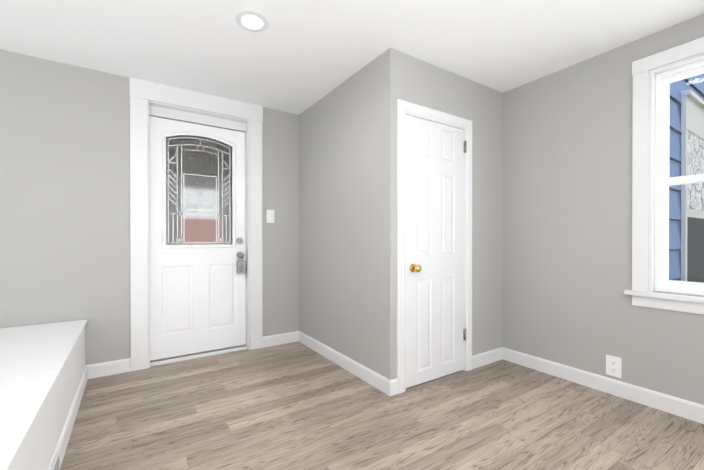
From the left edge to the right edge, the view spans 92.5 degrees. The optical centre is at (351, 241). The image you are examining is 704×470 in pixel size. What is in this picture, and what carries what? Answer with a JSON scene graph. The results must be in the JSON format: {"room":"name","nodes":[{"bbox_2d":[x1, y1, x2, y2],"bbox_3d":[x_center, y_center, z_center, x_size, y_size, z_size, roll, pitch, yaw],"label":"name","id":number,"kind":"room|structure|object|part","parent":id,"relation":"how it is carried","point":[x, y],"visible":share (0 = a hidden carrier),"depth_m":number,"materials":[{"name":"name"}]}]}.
{"room":"entryway","nodes":[
{"label":"entryway","id":0,"kind":"room"},
{"bbox_2d":[0,49,298,364],"bbox_3d":[-1.538,-0.140,3.101,5.190,2.440,0.160,0,0,-33],"label":"wall","id":1,"kind":"structure","parent":0,"point":[64,192],"depth_m":2.63,"materials":[{"name":"grey paint"}]},
{"bbox_2d":[86,358,130,378],"bbox_3d":[-1.966,1.028,2.722,0.295,0.108,0.013,0,0,-33],"label":"baseboard","id":2,"kind":"structure","parent":1,"relation":"attached to","point":[96,370],"depth_m":2.72,"materials":[{"name":"white paint"}]},
{"bbox_2d":[129,77,262,370],"bbox_3d":[-1.417,-0.139,3.167,1.123,2.439,0.183,0,0,-33],"label":"door frame","id":3,"kind":"structure","parent":1,"relation":"attached to","point":[142,93],"depth_m":2.98,"materials":[{"name":"white paint"}]},
{"bbox_2d":[149,116,245,360],"bbox_3d":[-1.439,-0.024,3.200,0.834,2.145,0.067,0,0,-33],"label":"entry door","id":4,"kind":"structure","parent":1,"relation":"in","point":[197,297],"depth_m":3.17,"materials":[{"name":"white paint"}]},
{"label":"glass","id":5,"kind":"part","parent":4,"relation":"part of","materials":[{"name":"clear glass"}]},
{"bbox_2d":[168,137,230,242],"bbox_3d":[-1.437,-0.478,3.195,0.551,0.992,0.005,0,0,-33],"label":"window","id":6,"kind":"structure","parent":4,"relation":"attached to","point":[177,213],"depth_m":3.15,"materials":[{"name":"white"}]},
{"bbox_2d":[236,238,244,272],"bbox_3d":[-1.103,0.141,3.346,0.072,0.353,0.080,0,0,-33],"label":"door lock","id":7,"kind":"object","parent":4,"relation":"attached to","point":[240,266],"depth_m":3.34,"materials":[{"name":"grey metal"}]},
{"bbox_3d":[-1.105,0.068,3.345,0.066,0.207,0.080,0,0,-33],"label":"entry door hardware","id":8,"kind":"part","parent":7,"relation":"part of","materials":[{"name":"silver metal"}]},
{"bbox_2d":[266,210,273,222],"bbox_3d":[-0.835,-0.256,3.455,0.082,0.132,0.020,0,0,-33],"label":"light switch","id":9,"kind":"object","parent":1,"relation":"attached to","point":[269,216],"visible":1,"depth_m":3.45,"materials":[{"name":"white plastic"}]},
{"bbox_2d":[263,331,297,347],"bbox_3d":[-0.747,1.025,3.522,0.390,0.108,0.013,0,0,-33],"label":"baseboard","id":10,"kind":"structure","parent":1,"relation":"attached to","point":[278,339],"depth_m":3.51,"materials":[{"name":"white paint"}]},
{"bbox_2d":[299,47,402,379],"bbox_3d":[-0.101,-0.139,3.034,0.120,2.440,1.530,0,0,-33],"label":"wall","id":11,"kind":"structure","parent":0,"point":[348,217],"depth_m":2.75,"materials":[{"name":"grey paint"}]},
{"bbox_2d":[298,331,397,395],"bbox_3d":[-0.149,1.027,3.000,0.023,0.108,1.543,0,0,-33],"label":"baseboard","id":12,"kind":"structure","parent":11,"relation":"attached to","point":[389,387],"depth_m":2.73,"materials":[{"name":"white paint"}]},
{"bbox_2d":[0,0,703,114],"bbox_3d":[-0.094,-1.390,0.898,5.190,0.080,5.420,0,0,-33],"label":"ceiling","id":13,"kind":"structure","parent":0,"point":[298,57],"depth_m":2.24,"materials":[{"name":"white paint"}]},
{"bbox_2d":[235,11,268,31],"bbox_3d":[-0.614,-1.350,2.073,0.196,0.011,0.196,0,0,-33],"label":"recessed light","id":14,"kind":"object","parent":13,"relation":"in","point":[251,21],"visible":1,"depth_m":2.06,"materials":[{"name":"white paint"}]},
{"bbox_2d":[60,341,703,469],"bbox_3d":[-0.094,1.115,0.908,5.190,0.050,5.420,0,0,-33],"label":"floor","id":15,"kind":"structure","parent":0,"point":[298,405],"depth_m":2.02,"materials":[{"name":"beige laminate"}]},
{"bbox_2d":[0,319,87,469],"bbox_3d":[-1.396,0.858,0.076,1.696,0.470,5.054,0,0,-33],"label":"bench","id":16,"kind":"object","parent":15,"relation":"on","point":[43,374],"visible":1,"depth_m":1.61,"materials":[{"name":"white paint"}]},
{"bbox_2d":[52,451,58,469],"bbox_3d":[-1.283,1.026,1.443,0.006,0.098,0.300,0,0,-33],"label":"vent","id":17,"kind":"object","parent":16,"relation":"attached to","point":[55,455],"depth_m":1.52,"materials":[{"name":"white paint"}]},
{"bbox_2d":[150,345,247,366],"bbox_3d":[-1.437,1.069,3.202,0.841,0.022,0.170,0,0,-33],"label":"threshold","id":18,"kind":"object","parent":15,"relation":"on","point":[194,355],"visible":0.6,"depth_m":3.14,"materials":[{"name":"silver metal"}]},
{"bbox_2d":[403,53,502,355],"bbox_3d":[0.848,-0.138,2.802,1.210,2.440,0.100,0,0,-33],"label":"wall","id":19,"kind":"structure","parent":0,"point":[425,84],"depth_m":2.92,"materials":[{"name":"grey paint"}]},
{"bbox_2d":[397,99,471,393],"bbox_3d":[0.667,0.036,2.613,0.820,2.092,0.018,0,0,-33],"label":"door frame","id":20,"kind":"structure","parent":19,"relation":"attached to","point":[403,106],"depth_m":2.42,"materials":[{"name":"white paint"}]},
{"bbox_2d":[406,114,463,387],"bbox_3d":[0.672,0.075,2.605,0.646,1.992,0.114,0,0,-33],"label":"closet door","id":21,"kind":"structure","parent":19,"relation":"in","point":[434,248],"depth_m":2.61,"materials":[{"name":"white paint"}]},
{"bbox_3d":[0.470,0.198,2.452,0.062,0.062,0.078,0,0,-33],"label":"knob","id":22,"kind":"part","parent":21,"relation":"part of","materials":[{"name":"gold metal"}]},
{"bbox_2d":[463,140,466,339],"bbox_3d":[0.939,-0.007,2.795,0.019,1.659,0.016,0,0,-33],"label":"closet door hinges","id":23,"kind":"object","parent":19,"relation":"attached to","point":[465,151],"visible":1,"depth_m":2.79,"materials":[{"name":"grey metal"}]},
{"bbox_2d":[472,347,501,368],"bbox_3d":[1.183,1.027,2.960,0.420,0.108,0.013,0,0,-33],"label":"baseboard","id":24,"kind":"structure","parent":19,"relation":"attached to","point":[491,356],"depth_m":2.95,"materials":[{"name":"white paint"}]},
{"bbox_2d":[502,14,703,404],"bbox_3d":[2.444,-0.133,1.619,0.160,2.440,3.830,0,0,-33],"label":"wall","id":25,"kind":"structure","parent":0,"point":[567,212],"depth_m":2.53,"materials":[{"name":"grey paint"}]},
{"bbox_2d":[502,347,703,423],"bbox_3d":[2.345,1.033,1.619,0.013,0.108,3.530,0,0,-33],"label":"baseboard","id":26,"kind":"structure","parent":25,"relation":"attached to","point":[687,409],"depth_m":2.37,"materials":[{"name":"white paint"}]},
{"bbox_2d":[606,355,620,377],"bbox_3d":[1.847,0.883,2.379,0.009,0.140,0.090,0,0,-33],"label":"outlet","id":27,"kind":"object","parent":25,"relation":"attached to","point":[613,365],"visible":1,"depth_m":2.38,"materials":[{"name":"white plastic"}]},
{"bbox_2d":[624,37,703,314],"bbox_3d":[2.218,-0.386,1.930,0.215,1.643,1.004,0,0,-33],"label":"window","id":28,"kind":"structure","parent":25,"relation":"in","point":[664,182],"depth_m":2.21,"materials":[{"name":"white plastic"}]},
{"bbox_3d":[2.240,-0.392,1.945,0.038,1.295,0.626,0,0,-33],"label":"window glass","id":29,"kind":"part","parent":28,"relation":"part of","materials":[{"name":"clear glass"}]},
{"label":"outside","id":30,"kind":"structure","parent":0,"visible":0},
{"bbox_3d":[-0.688,1.451,10.199,34.000,0.100,42.000,0,0,-33],"label":"ground","id":31,"kind":"structure","parent":30,"visible":0},
{"bbox_2d":[669,74,703,280],"bbox_3d":[4.455,-0.464,4.176,6.010,3.780,0.221,0,0,-33],"label":"siding","id":32,"kind":"object","parent":31,"relation":"on","point":[674,168],"depth_m":3.07,"materials":[{"name":"blue wood"}]},
{"bbox_2d":[681,89,703,282],"bbox_3d":[3.575,-0.441,3.429,1.260,1.880,0.065,0,0,-33],"label":"window","id":33,"kind":"structure","parent":32,"relation":"attached to","point":[697,270],"depth_m":3.27,"materials":[{"name":"glass"}]}
]}

